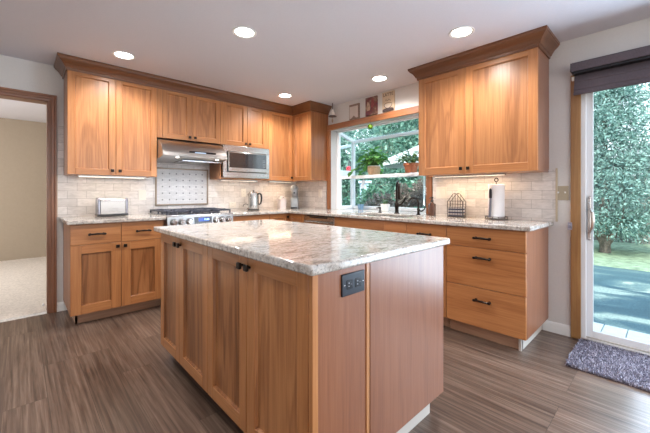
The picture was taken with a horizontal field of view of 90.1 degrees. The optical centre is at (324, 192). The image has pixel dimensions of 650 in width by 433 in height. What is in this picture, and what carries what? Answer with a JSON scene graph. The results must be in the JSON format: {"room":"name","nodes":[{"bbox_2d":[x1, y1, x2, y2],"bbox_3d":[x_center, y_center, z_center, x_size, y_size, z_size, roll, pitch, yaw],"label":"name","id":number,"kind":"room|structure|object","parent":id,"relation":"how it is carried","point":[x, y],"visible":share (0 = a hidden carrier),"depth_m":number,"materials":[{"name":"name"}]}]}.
{"room":"kitchen","nodes":[
{"label":"kitchen","id":0,"kind":"room"},
{"bbox_2d":[0,118,45,259],"bbox_3d":[-5.225,-0.061,5.707,6.200,2.460,0.100,0,0,-43],"label":"wall","id":1,"kind":"structure","parent":0,"point":[22,142],"depth_m":5.62,"materials":[{"name":"beige paint"}]},
{"bbox_2d":[0,255,45,260],"bbox_3d":[-6.024,1.130,4.878,3.900,0.022,0.012,0,0,-43],"label":"baseboard","id":2,"kind":"structure","parent":1,"relation":"attached to","point":[42,255],"depth_m":5.62,"materials":[{"name":"beige paint"}]},
{"bbox_2d":[0,257,46,321],"bbox_3d":[-4.803,1.170,3.581,3.900,0.058,3.575,0,0,-43],"label":"floor","id":3,"kind":"structure","parent":0,"point":[22,281],"depth_m":3.87,"materials":[{"name":"carpet"}]},
{"bbox_2d":[0,55,63,302],"bbox_3d":[-2.670,-0.038,3.169,6.240,2.475,0.140,0,0,-43],"label":"wall","id":4,"kind":"structure","parent":0,"point":[15,73],"depth_m":3.07,"materials":[{"name":"paint"}]},
{"bbox_2d":[0,87,56,312],"bbox_3d":[-3.004,0.106,2.839,1.004,2.085,0.171,0,0,-43],"label":"door frame","id":5,"kind":"structure","parent":4,"relation":"attached to","point":[50,101],"depth_m":3.10,"materials":[{"name":"brown wood"}]},
{"bbox_2d":[57,174,57,216],"bbox_3d":[-2.591,0.026,3.136,0.012,0.417,0.016,0,0,-43],"label":"trim","id":6,"kind":"structure","parent":4,"relation":"attached to","point":[57,174],"depth_m":3.13,"materials":[{"name":"beige tile"}]},
{"bbox_2d":[57,302,66,311],"bbox_3d":[-2.561,1.107,3.166,0.086,0.085,0.014,0,0,-43],"label":"baseboard","id":7,"kind":"structure","parent":4,"relation":"attached to","point":[61,306],"depth_m":3.15,"materials":[{"name":"white"}]},
{"bbox_2d":[64,70,156,177],"bbox_3d":[-2.159,-0.654,3.299,0.751,0.964,0.347,0,0,-43],"label":"upper cabinet","id":8,"kind":"object","parent":4,"relation":"attached to","point":[110,125],"visible":0.99,"depth_m":3.16,"materials":[{"name":"brown wood"}]},
{"bbox_2d":[78,175,145,178],"bbox_3d":[-2.159,-0.162,3.313,0.580,0.014,0.050,0,0,-43],"label":"light","id":9,"kind":"object","parent":8,"relation":"attached to","point":[78,175],"visible":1,"depth_m":3.28,"materials":[{"name":"plastic"}]},
{"bbox_2d":[54,52,331,115],"bbox_3d":[-1.246,-1.169,3.834,3.048,0.113,0.477,0,0,-36],"label":"crown molding","id":10,"kind":"structure","parent":8,"relation":"attached to","point":[63,62],"depth_m":3.52,"materials":[{"name":"brown wood"}]},
{"bbox_2d":[58,126,295,216],"bbox_3d":[-1.523,-0.208,4.145,2.928,0.886,0.012,0,0,-43],"label":"wall tile","id":11,"kind":"structure","parent":4,"relation":"attached to","point":[77,196],"depth_m":3.61,"materials":[{"name":"beige tile"}]},
{"bbox_2d":[139,190,145,199],"bbox_3d":[-2.047,0.024,3.637,0.075,0.115,0.009,0,0,-43],"label":"outlet cover","id":12,"kind":"object","parent":11,"relation":"attached to","point":[142,193],"visible":1,"depth_m":3.63,"materials":[{"name":"beige plastic"}]},
{"bbox_2d":[155,167,207,205],"bbox_3d":[-1.722,-0.074,3.939,0.625,0.446,0.014,0,0,-43],"label":"mosaic panel","id":13,"kind":"object","parent":11,"relation":"attached to","point":[173,186],"visible":0.94,"depth_m":3.92,"materials":[{"name":"white tile"}]},
{"bbox_2d":[229,202,235,207],"bbox_3d":[-1.249,0.164,4.389,0.100,0.075,0.008,0,0,-43],"label":"outlet cover","id":14,"kind":"object","parent":11,"relation":"attached to","point":[231,204],"visible":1,"depth_m":4.38,"materials":[{"name":"beige plastic"}]},
{"bbox_2d":[241,189,245,196],"bbox_3d":[-1.129,-0.001,4.502,0.072,0.115,0.008,0,0,-43],"label":"outlet cover","id":15,"kind":"object","parent":11,"relation":"attached to","point":[243,191],"visible":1,"depth_m":4.50,"materials":[{"name":"beige plastic"}]},
{"bbox_2d":[157,88,219,144],"bbox_3d":[-1.626,-0.865,3.801,0.711,0.543,0.347,0,0,-43],"label":"upper cabinet","id":16,"kind":"object","parent":4,"relation":"attached to","point":[180,116],"visible":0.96,"depth_m":3.67,"materials":[{"name":"brown wood"}]},
{"bbox_2d":[157,138,226,165],"bbox_3d":[-1.574,-0.471,3.745,0.707,0.240,0.499,0,0,-43],"label":"range hood","id":17,"kind":"object","parent":16,"relation":"attached to","point":[168,150],"visible":0.94,"depth_m":3.60,"materials":[{"name":"metal"}]},
{"bbox_2d":[209,101,268,180],"bbox_3d":[-1.117,-0.654,4.281,0.686,0.964,0.347,0,0,-43],"label":"upper cabinet","id":18,"kind":"object","parent":4,"relation":"attached to","point":[240,125],"visible":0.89,"depth_m":4.15,"materials":[{"name":"brown wood"}]},
{"bbox_2d":[220,179,256,181],"bbox_3d":[-1.133,-0.162,4.280,0.520,0.014,0.050,0,0,-43],"label":"light","id":19,"kind":"object","parent":18,"relation":"attached to","point":[221,179],"visible":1,"depth_m":4.28,"materials":[{"name":"metal"}]},
{"bbox_2d":[211,178,265,180],"bbox_3d":[-1.133,-0.179,4.298,0.654,0.014,0.300,0,0,-43],"label":"shelf","id":20,"kind":"object","parent":18,"relation":"attached to","point":[211,178],"depth_m":4.17,"materials":[{"name":"brown wood"}]},
{"bbox_2d":[221,144,268,178],"bbox_3d":[-1.096,-0.389,4.267,0.660,0.400,0.359,0,0,-43],"label":"microwave","id":21,"kind":"object","parent":18,"relation":"in","point":[241,162],"visible":0.97,"depth_m":4.12,"materials":[{"name":"silver metal"}]},
{"bbox_2d":[0,0,649,122],"bbox_3d":[-1.415,-1.276,1.692,6.440,0.100,11.170,0,0,-43],"label":"ceiling","id":22,"kind":"structure","parent":0,"point":[327,52],"depth_m":2.51,"materials":[{"name":"paint"}]},
{"bbox_2d":[112,51,135,59],"bbox_3d":[-1.793,-1.223,2.893,0.184,0.006,0.184,0,0,-43],"label":"recessed light","id":23,"kind":"object","parent":22,"relation":"in","point":[119,54],"visible":1,"depth_m":2.89,"materials":[{"name":"white glass"}]},
{"bbox_2d":[232,26,256,38],"bbox_3d":[-0.615,-1.223,2.478,0.184,0.006,0.184,0,0,-43],"label":"recessed light","id":24,"kind":"object","parent":22,"relation":"in","point":[240,31],"visible":1,"depth_m":2.48,"materials":[{"name":"white glass"}]},
{"bbox_2d":[278,93,291,97],"bbox_3d":[-0.503,-1.223,4.089,0.184,0.006,0.184,0,0,-43],"label":"recessed light","id":25,"kind":"object","parent":22,"relation":"in","point":[283,95],"visible":1,"depth_m":4.08,"materials":[{"name":"white glass"}]},
{"bbox_2d":[328,103,335,122],"bbox_3d":[0.102,-1.091,4.427,0.112,0.270,0.112,0,0,-43],"label":"hanging ornament","id":26,"kind":"object","parent":22,"relation":"hanging from","point":[332,115],"visible":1,"depth_m":4.42,"materials":[{"name":"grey metal"}]},
{"bbox_2d":[371,75,387,81],"bbox_3d":[0.584,-1.223,3.478,0.184,0.006,0.184,0,0,-43],"label":"recessed light","id":27,"kind":"object","parent":22,"relation":"in","point":[380,78],"visible":1,"depth_m":3.47,"materials":[{"name":"white glass"}]},
{"bbox_2d":[449,26,474,37],"bbox_3d":[1.041,-1.223,2.474,0.184,0.006,0.184,0,0,-43],"label":"recessed light","id":28,"kind":"object","parent":22,"relation":"in","point":[463,31],"visible":1,"depth_m":2.47,"materials":[{"name":"white glass"}]},
{"bbox_2d":[0,305,649,432],"bbox_3d":[-0.118,1.174,0.359,6.100,0.050,7.450,0,0,-43],"label":"floor","id":29,"kind":"structure","parent":0,"point":[112,374],"depth_m":1.94,"materials":[{"name":"wood"}]},
{"bbox_2d":[63,220,163,323],"bbox_3d":[-2.061,0.709,3.188,0.749,0.880,0.643,0,0,-43],"label":"base cabinet","id":30,"kind":"object","parent":29,"relation":"on","point":[110,269],"visible":0.92,"depth_m":2.95,"materials":[{"name":"brown wood"}]},
{"bbox_2d":[60,214,165,224],"bbox_3d":[-2.076,0.251,3.184,0.774,0.032,0.651,0,0,-43],"label":"countertop","id":31,"kind":"structure","parent":30,"relation":"on","point":[77,220],"depth_m":2.99,"materials":[{"name":"stone"}]},
{"bbox_2d":[95,197,128,216],"bbox_3d":[-2.143,0.138,3.274,0.273,0.182,0.158,0,0,-43],"label":"toaster","id":32,"kind":"object","parent":31,"relation":"on","point":[118,206],"visible":1,"depth_m":3.21,"materials":[{"name":"silver plastic"}]},
{"bbox_2d":[148,207,232,225],"bbox_3d":[-1.506,0.665,3.667,0.713,0.968,0.703,0,0,-43],"label":"gas range","id":33,"kind":"object","parent":29,"relation":"on","point":[178,216],"visible":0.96,"depth_m":3.47,"materials":[{"name":"metal"}]},
{"bbox_2d":[148,212,232,217],"bbox_3d":[-1.528,0.237,3.689,0.713,0.024,0.641,0,0,-43],"label":"cooktop","id":34,"kind":"object","parent":33,"relation":"in","point":[174,214],"depth_m":3.50,"materials":[{"name":"metal"}]},
{"bbox_2d":[233,214,268,220],"bbox_3d":[-1.079,0.709,4.113,0.520,0.880,0.643,0,0,-43],"label":"base cabinet","id":35,"kind":"object","parent":29,"relation":"on","point":[248,217],"visible":0.02,"depth_m":3.91,"materials":[{"name":"brown wood"}]},
{"bbox_2d":[220,208,552,231],"bbox_3d":[0.196,0.251,3.428,1.433,0.032,3.411,0,0,-43],"label":"countertop","id":36,"kind":"structure","parent":35,"relation":"on","point":[510,224],"depth_m":3.06,"materials":[{"name":"stone"}]},
{"bbox_2d":[243,190,261,210],"bbox_3d":[-0.978,0.100,4.394,0.198,0.271,0.188,0,0,-43],"label":"electric kettle","id":37,"kind":"object","parent":36,"relation":"on","point":[253,204],"visible":0.99,"depth_m":4.33,"materials":[{"name":"silver metal"}]},
{"bbox_2d":[277,196,285,208],"bbox_3d":[-0.634,0.140,4.764,0.104,0.190,0.090,0,0,-43],"label":"canister","id":38,"kind":"object","parent":36,"relation":"on","point":[281,201],"visible":0.94,"depth_m":4.73,"materials":[{"name":"white ceramic"}]},
{"bbox_2d":[291,185,298,208],"bbox_3d":[-0.457,0.054,4.882,0.118,0.361,0.200,0,0,0],"label":"coffee machine","id":39,"kind":"object","parent":36,"relation":"on","point":[294,188],"visible":0.98,"depth_m":4.83,"materials":[{"name":"grey plastic"}]},
{"bbox_2d":[380,204,389,210],"bbox_3d":[0.786,0.190,4.241,0.128,0.090,0.128,0,0,-43],"label":"pot","id":40,"kind":"object","parent":36,"relation":"on","point":[384,207],"depth_m":4.19,"materials":[{"name":"white ceramic"}]},
{"bbox_2d":[394,181,405,213],"bbox_3d":[0.848,0.048,3.620,0.133,0.374,0.199,0,0,4],"label":"kitchen faucet","id":41,"kind":"object","parent":36,"relation":"on","point":[397,204],"visible":1,"depth_m":3.67,"materials":[{"name":"brown metal"}]},
{"bbox_2d":[394,202,398,213],"bbox_3d":[0.816,0.170,3.692,0.060,0.130,0.060,0,0,4],"label":"faucet","id":42,"kind":"object","parent":41,"relation":"on","point":[396,203],"depth_m":3.67,"materials":[{"name":"brown metal"}]},
{"bbox_2d":[407,197,424,214],"bbox_3d":[0.981,0.140,3.479,0.186,0.190,0.083,0,0,20],"label":"filter faucet","id":43,"kind":"object","parent":36,"relation":"on","point":[409,199],"visible":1,"depth_m":3.48,"materials":[{"name":"brown metal"}]},
{"bbox_2d":[428,197,435,215],"bbox_3d":[1.092,0.138,3.316,0.073,0.194,0.060,0,0,-43],"label":"soap bottle","id":44,"kind":"object","parent":36,"relation":"on","point":[432,206],"visible":0.97,"depth_m":3.30,"materials":[{"name":"brown glass"}]},
{"bbox_2d":[447,193,465,216],"bbox_3d":[1.285,0.117,3.172,0.077,0.234,0.158,0,0,-43],"label":"napkin holder","id":45,"kind":"object","parent":36,"relation":"on","point":[457,207],"visible":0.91,"depth_m":3.14,"materials":[{"name":"grey metal"}]},
{"bbox_2d":[448,213,464,216],"bbox_3d":[1.286,0.214,3.171,0.062,0.030,0.140,0,0,-43],"label":"cloth napkin","id":46,"kind":"object","parent":45,"relation":"in","point":[449,214],"visible":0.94,"depth_m":3.15,"materials":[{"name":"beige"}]},
{"bbox_2d":[448,210,464,213],"bbox_3d":[1.286,0.183,3.171,0.062,0.030,0.140,0,0,-43],"label":"cloth napkin","id":47,"kind":"object","parent":46,"relation":"on","point":[449,211],"visible":0.94,"depth_m":3.15,"materials":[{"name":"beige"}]},
{"bbox_2d":[448,207,464,209],"bbox_3d":[1.286,0.152,3.171,0.062,0.030,0.140,0,0,-43],"label":"cloth napkin","id":48,"kind":"object","parent":47,"relation":"on","point":[449,208],"visible":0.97,"depth_m":3.15,"materials":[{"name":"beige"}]},
{"bbox_2d":[485,178,507,219],"bbox_3d":[1.518,0.051,2.876,0.190,0.369,0.188,0,0,-43],"label":"paper towel holder","id":49,"kind":"object","parent":36,"relation":"on","point":[490,189],"visible":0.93,"depth_m":2.84,"materials":[{"name":"grey metal"}]},
{"bbox_2d":[488,184,504,217],"bbox_3d":[1.519,0.073,2.877,0.130,0.297,0.130,0,0,-43],"label":"paper towel roll","id":50,"kind":"object","parent":49,"relation":"on","point":[498,190],"visible":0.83,"depth_m":2.82,"materials":[{"name":"white paper"}]},
{"bbox_2d":[269,213,304,222],"bbox_3d":[-0.470,0.709,4.505,0.902,0.880,0.909,0,0,-43],"label":"base cabinet","id":51,"kind":"object","parent":29,"relation":"on","point":[286,216],"visible":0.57,"depth_m":4.19,"materials":[{"name":"brown wood"}]},
{"bbox_2d":[161,233,442,432],"bbox_3d":[-0.269,0.709,1.976,0.942,0.880,1.609,0,0,-43],"label":"kitchen island","id":52,"kind":"object","parent":29,"relation":"on","point":[278,349],"visible":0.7,"depth_m":1.38,"materials":[{"name":"cherry"},{"name":"granite"}]},
{"bbox_2d":[154,219,449,275],"bbox_3d":[-0.271,0.252,1.978,0.958,0.034,1.684,0,0,-43],"label":"island countertop","id":53,"kind":"structure","parent":52,"relation":"on","point":[309,249],"depth_m":1.57,"materials":[{"name":"stone"}]},
{"bbox_2d":[341,269,364,296],"bbox_3d":[0.108,0.341,1.228,0.128,0.082,0.012,0,0,-43],"label":"power outlet","id":54,"kind":"object","parent":52,"relation":"attached to","point":[353,282],"visible":1,"depth_m":1.22,"materials":[{"name":"grey plastic"}]},
{"bbox_2d":[347,279,352,289],"bbox_3d":[0.092,0.341,1.209,0.034,0.034,0.003,0,0,-43],"label":"socket","id":55,"kind":"object","parent":54,"relation":"attached to","point":[349,281],"depth_m":1.21,"materials":[{"name":"grey plastic"}]},
{"bbox_2d":[355,277,360,286],"bbox_3d":[0.127,0.341,1.242,0.034,0.034,0.003,0,0,-43],"label":"socket","id":56,"kind":"object","parent":54,"relation":"attached to","point":[357,279],"depth_m":1.24,"materials":[{"name":"grey plastic"}]},
{"bbox_2d":[304,215,333,225],"bbox_3d":[0.119,0.713,4.063,0.635,0.872,0.527,0,0,-43],"label":"dishwasher","id":57,"kind":"object","parent":29,"relation":"on","point":[313,219],"visible":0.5,"depth_m":3.86,"materials":[{"name":"black"}]},
{"bbox_2d":[334,217,406,232],"bbox_3d":[0.639,0.709,3.537,0.639,0.880,0.938,0,0,-43],"label":"base cabinet","id":58,"kind":"object","parent":29,"relation":"on","point":[380,225],"visible":0.06,"depth_m":3.29,"materials":[{"name":"brown wood"}]},
{"bbox_2d":[406,222,449,326],"bbox_3d":[1.088,0.709,3.050,0.655,0.880,0.385,0,0,-43],"label":"base cabinet","id":59,"kind":"object","parent":29,"relation":"on","point":[435,230],"visible":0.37,"depth_m":2.78,"materials":[{"name":"brown wood"}]},
{"bbox_2d":[447,225,547,350],"bbox_3d":[1.422,0.709,2.694,0.655,0.880,0.589,0,0,-43],"label":"drawer base","id":60,"kind":"object","parent":29,"relation":"on","point":[497,279],"visible":0.93,"depth_m":2.47,"materials":[{"name":"brown wood"}]},
{"bbox_2d":[565,338,649,392],"bbox_3d":[2.177,1.134,1.930,0.579,0.029,1.150,0,0,-43],"label":"shag rug","id":61,"kind":"object","parent":29,"relation":"on","point":[628,368],"visible":1,"depth_m":2.15,"materials":[{"name":"grey carpet"}]},
{"bbox_2d":[328,18,649,325],"bbox_3d":[2.153,0.086,2.499,0.140,2.725,7.450,0,0,-43],"label":"wall","id":62,"kind":"structure","parent":0,"point":[633,35],"depth_m":2.63,"materials":[{"name":"paint"}]},
{"bbox_2d":[263,111,327,181],"bbox_3d":[-0.470,-0.654,4.637,0.743,0.964,0.716,0,0,-43],"label":"upper cabinet","id":63,"kind":"object","parent":62,"relation":"attached to","point":[297,143],"visible":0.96,"depth_m":4.54,"materials":[{"name":"brown wood"}]},
{"bbox_2d":[296,181,326,208],"bbox_3d":[-0.217,0.021,4.903,0.012,0.427,0.700,0,0,-43],"label":"wall tile","id":64,"kind":"structure","parent":62,"relation":"attached to","point":[308,197],"depth_m":4.86,"materials":[{"name":"beige tile"}]},
{"bbox_2d":[349,103,359,119],"bbox_3d":[0.386,-1.066,4.255,0.022,0.194,0.170,0,0,-43],"label":"picture","id":65,"kind":"object","parent":62,"relation":"attached to","point":[354,110],"visible":1,"depth_m":4.24},
{"bbox_2d":[365,95,377,116],"bbox_3d":[0.581,-1.083,4.050,0.022,0.227,0.180,0,0,-43],"label":"picture","id":66,"kind":"object","parent":62,"relation":"attached to","point":[371,103],"visible":1,"depth_m":4.04},
{"bbox_2d":[327,105,431,214],"bbox_3d":[0.756,-0.318,4.203,0.496,1.285,1.614,0,0,-43],"label":"window","id":67,"kind":"structure","parent":62,"relation":"in","point":[337,174],"depth_m":4.54,"materials":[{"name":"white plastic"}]},
{"bbox_2d":[357,180,364,209],"bbox_3d":[0.515,0.024,4.620,0.154,0.422,0.160,0,0,25],"label":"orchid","id":68,"kind":"object","parent":67,"relation":"on","point":[360,205],"visible":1,"depth_m":4.59,"materials":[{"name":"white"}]},
{"bbox_2d":[348,146,390,176],"bbox_3d":[0.639,-0.412,4.402,0.520,0.396,0.574,0,0,-43],"label":"pothos plant","id":69,"kind":"object","parent":67,"relation":"on","point":[371,163],"visible":0.98,"depth_m":4.33,"materials":[{"name":"green plant"}]},
{"bbox_2d":[380,199,389,210],"bbox_3d":[0.781,0.155,4.241,0.135,0.160,0.135,0,0,-43],"label":"succulent","id":70,"kind":"object","parent":67,"relation":"on","point":[384,207],"visible":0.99,"depth_m":4.20,"materials":[{"name":"white ceramic"}]},
{"bbox_2d":[393,150,418,172],"bbox_3d":[1.048,-0.381,3.965,0.427,0.282,0.408,0,0,-18],"label":"jade plant","id":71,"kind":"object","parent":67,"relation":"on","point":[410,166],"visible":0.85,"depth_m":3.91,"materials":[{"name":"green plant"}]},
{"bbox_2d":[382,90,394,112],"bbox_3d":[0.755,-1.086,3.862,0.024,0.234,0.168,0,0,-43],"label":"picture","id":72,"kind":"object","parent":62,"relation":"attached to","point":[388,98],"visible":1,"depth_m":3.85,"materials":[{"name":"grey paper"}]},
{"bbox_2d":[384,102,391,107],"bbox_3d":[0.748,-1.041,3.856,0.006,0.068,0.117,0,0,-43],"label":"cup","id":73,"kind":"object","parent":72,"relation":"on","point":[386,104],"depth_m":3.86,"materials":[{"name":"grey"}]},
{"bbox_2d":[419,47,548,176],"bbox_3d":[1.386,-0.654,2.949,0.359,0.964,1.018,0,0,-43],"label":"upper cabinet","id":74,"kind":"object","parent":62,"relation":"attached to","point":[492,116],"visible":0.93,"depth_m":2.75,"materials":[{"name":"brown wood"}]},
{"bbox_2d":[433,173,505,177],"bbox_3d":[1.323,-0.162,3.022,0.050,0.014,0.650,0,0,-43],"label":"light","id":75,"kind":"object","parent":74,"relation":"attached to","point":[494,173],"visible":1,"depth_m":2.96,"materials":[{"name":"plastic"}]},
{"bbox_2d":[408,25,559,80],"bbox_3d":[1.368,-1.169,2.933,0.407,0.113,1.168,0,0,-43],"label":"crown molding","id":76,"kind":"structure","parent":74,"relation":"attached to","point":[543,38],"depth_m":2.67,"materials":[{"name":"brown wood"}]},
{"bbox_2d":[433,169,555,221],"bbox_3d":[1.522,0.021,3.057,0.012,0.427,1.083,0,0,-43],"label":"wall tile","id":77,"kind":"structure","parent":62,"relation":"attached to","point":[528,196],"depth_m":2.90,"materials":[{"name":"beige tile"}]},
{"bbox_2d":[436,187,446,198],"bbox_3d":[1.209,-0.001,3.375,0.009,0.118,0.118,0,0,-43],"label":"light switch","id":78,"kind":"object","parent":77,"relation":"attached to","point":[441,192],"visible":1,"depth_m":3.37,"materials":[{"name":"beige plastic"}]},
{"bbox_2d":[458,188,464,199],"bbox_3d":[1.353,0.009,3.222,0.008,0.115,0.072,0,0,-43],"label":"outlet cover","id":79,"kind":"object","parent":77,"relation":"attached to","point":[461,191],"visible":0.88,"depth_m":3.22,"materials":[{"name":"beige plastic"}]},
{"bbox_2d":[542,320,570,336],"bbox_3d":[1.895,1.107,2.659,0.014,0.085,0.191,0,0,-43],"label":"baseboard","id":80,"kind":"structure","parent":62,"relation":"attached to","point":[562,329],"depth_m":2.65,"materials":[{"name":"white wood"}]},
{"bbox_2d":[556,168,557,221],"bbox_3d":[1.897,0.017,2.657,0.016,0.437,0.013,0,0,-43],"label":"trim","id":81,"kind":"structure","parent":62,"relation":"attached to","point":[556,168],"depth_m":2.65,"materials":[{"name":"beige tile"}]},
{"bbox_2d":[557,186,568,199],"bbox_3d":[1.919,0.001,2.631,0.018,0.115,0.092,0,0,-43],"label":"light switch","id":82,"kind":"object","parent":62,"relation":"attached to","point":[563,191],"visible":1,"depth_m":2.62,"materials":[{"name":"beige plastic"}]},
{"bbox_2d":[568,222,571,229],"bbox_3d":[1.951,0.264,2.583,0.038,0.060,0.028,0,0,-43],"label":"pulley","id":83,"kind":"object","parent":62,"relation":"attached to","point":[569,223],"visible":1,"depth_m":2.58,"materials":[{"name":"grey plastic"}]},
{"bbox_2d":[571,75,580,338],"bbox_3d":[2.692,0.089,1.810,0.020,2.120,2.136,0,0,-43],"label":"door frame","id":84,"kind":"structure","parent":62,"relation":"attached to","point":[575,100],"depth_m":2.56,"materials":[{"name":"brown wood"}]},
{"bbox_2d":[570,45,649,95],"bbox_3d":[2.683,-0.880,1.757,0.105,0.242,2.183,0,0,-43],"label":"blind","id":85,"kind":"object","parent":62,"relation":"attached to","point":[631,67],"visible":1,"depth_m":2.36,"materials":[{"name":"fabric"}]},
{"bbox_2d":[581,92,649,355],"bbox_3d":[2.739,0.119,1.854,0.212,2.060,2.008,0,0,-43],"label":"door","id":86,"kind":"structure","parent":62,"relation":"in","point":[588,332],"depth_m":2.54,"materials":[{"name":"white plastic"}]},
{"label":"outside","id":87,"kind":"structure","parent":0,"visible":0},
{"bbox_2d":[594,237,649,271],"bbox_3d":[9.615,1.494,20.142,24.800,0.110,52.000,0,0,-43],"label":"ground","id":88,"kind":"structure","parent":87,"point":[632,256],"depth_m":7.34,"materials":[{"name":"green plant"}]},
{"bbox_2d":[341,129,377,203],"bbox_3d":[0.854,-1.143,14.749,2.880,5.193,2.922,0,0,-43],"label":"tree","id":89,"kind":"object","parent":88,"relation":"on","point":[344,163],"visible":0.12,"depth_m":14.06,"materials":[{"name":"green plant"}]},
{"bbox_2d":[342,125,392,182],"bbox_3d":[2.329,-1.993,20.197,3.888,6.891,3.953,0,0,-28],"label":"tree","id":90,"kind":"object","parent":88,"relation":"on","point":[365,131],"visible":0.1,"depth_m":19.40,"materials":[{"name":"green plant"}]},
{"bbox_2d":[368,118,425,204],"bbox_3d":[3.117,-1.188,12.404,2.947,5.282,2.966,0,0,-43],"label":"tree","id":91,"kind":"object","parent":88,"relation":"on","point":[395,145],"visible":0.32,"depth_m":11.86,"materials":[{"name":"green plant"}]},
{"bbox_2d":[402,180,416,206],"bbox_3d":[2.718,0.519,10.001,0.847,1.868,0.874,0,0,-43],"label":"shrub","id":92,"kind":"object","parent":88,"relation":"on","point":[409,183],"visible":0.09,"depth_m":10.01,"materials":[{"name":"green plant"}]},
{"bbox_2d":[342,178,649,243],"bbox_3d":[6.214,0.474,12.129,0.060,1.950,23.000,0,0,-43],"label":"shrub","id":93,"kind":"object","parent":88,"relation":"on","point":[595,238],"visible":0.02,"depth_m":9.41,"materials":[{"name":"green plant"}]},
{"bbox_2d":[594,83,649,252],"bbox_3d":[6.792,-1.306,7.861,2.600,5.512,2.568,0,0,-43],"label":"tree","id":94,"kind":"object","parent":88,"relation":"on","point":[619,172],"visible":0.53,"depth_m":7.30,"materials":[{"name":"green plant"}]},
{"bbox_2d":[630,83,649,174],"bbox_3d":[10.777,-2.341,9.726,3.155,7.582,3.160,0,0,11],"label":"conifer","id":95,"kind":"object","parent":88,"relation":"on","point":[647,103],"visible":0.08,"depth_m":10.28,"materials":[{"name":"green plant"}]},
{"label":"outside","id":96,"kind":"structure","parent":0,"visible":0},
{"bbox_2d":[594,265,649,334],"bbox_3d":[2.177,1.499,6.265,5.060,0.100,26.000,0,0,-43],"label":"ground","id":97,"kind":"structure","parent":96,"point":[621,296],"depth_m":4.45,"materials":[{"name":"grey concrete"}]},
{"bbox_2d":[346,160,350,170],"bbox_3d":[0.495,0.390,6.466,0.208,2.117,0.140,0,0,-43],"label":"bird feeder","id":98,"kind":"object","parent":97,"relation":"on","point":[348,168],"visible":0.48,"depth_m":6.42,"materials":[{"name":"red"}]},
{"bbox_2d":[342,183,380,205],"bbox_3d":[0.881,0.610,7.295,1.084,1.688,0.814,0,0,-43],"label":"shrub","id":99,"kind":"object","parent":97,"relation":"on","point":[371,190],"visible":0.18,"depth_m":7.20,"materials":[{"name":"green plant"}]},
{"bbox_2d":[358,181,371,196],"bbox_3d":[1.048,0.569,8.499,0.340,1.760,0.340,0,0,7],"label":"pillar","id":100,"kind":"structure","parent":97,"relation":"on","point":[359,182],"depth_m":8.36,"materials":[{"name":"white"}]},
{"bbox_2d":[357,179,385,200],"bbox_3d":[1.339,0.471,9.766,1.103,1.963,0.957,0,0,-43],"label":"shrub","id":101,"kind":"object","parent":97,"relation":"on","point":[358,189],"visible":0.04,"depth_m":9.77,"materials":[{"name":"green plant"}]},
{"bbox_2d":[364,190,395,206],"bbox_3d":[1.104,0.703,6.068,0.916,1.504,1.000,0,0,-43],"label":"shrub","id":102,"kind":"object","parent":97,"relation":"on","point":[376,201],"visible":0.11,"depth_m":5.93,"materials":[{"name":"green plant"}]},
{"bbox_2d":[381,145,424,205],"bbox_3d":[2.189,0.174,7.170,1.764,2.550,1.764,0,0,-21],"label":"umbrella","id":103,"kind":"object","parent":97,"relation":"on","point":[392,159],"visible":0.16,"depth_m":7.13,"materials":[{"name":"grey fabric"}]},
{"bbox_2d":[393,178,425,207],"bbox_3d":[2.476,0.502,8.965,1.034,1.902,1.087,0,0,-43],"label":"shrub","id":104,"kind":"object","parent":97,"relation":"on","point":[418,194],"visible":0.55,"depth_m":8.82,"materials":[{"name":"green plant"}]},
{"bbox_2d":[594,322,649,342],"bbox_3d":[3.065,1.321,2.034,0.490,0.255,2.678,0,0,-43],"label":"deck","id":105,"kind":"object","parent":97,"relation":"on","point":[643,337],"visible":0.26,"depth_m":2.77,"materials":[{"name":"grey"}]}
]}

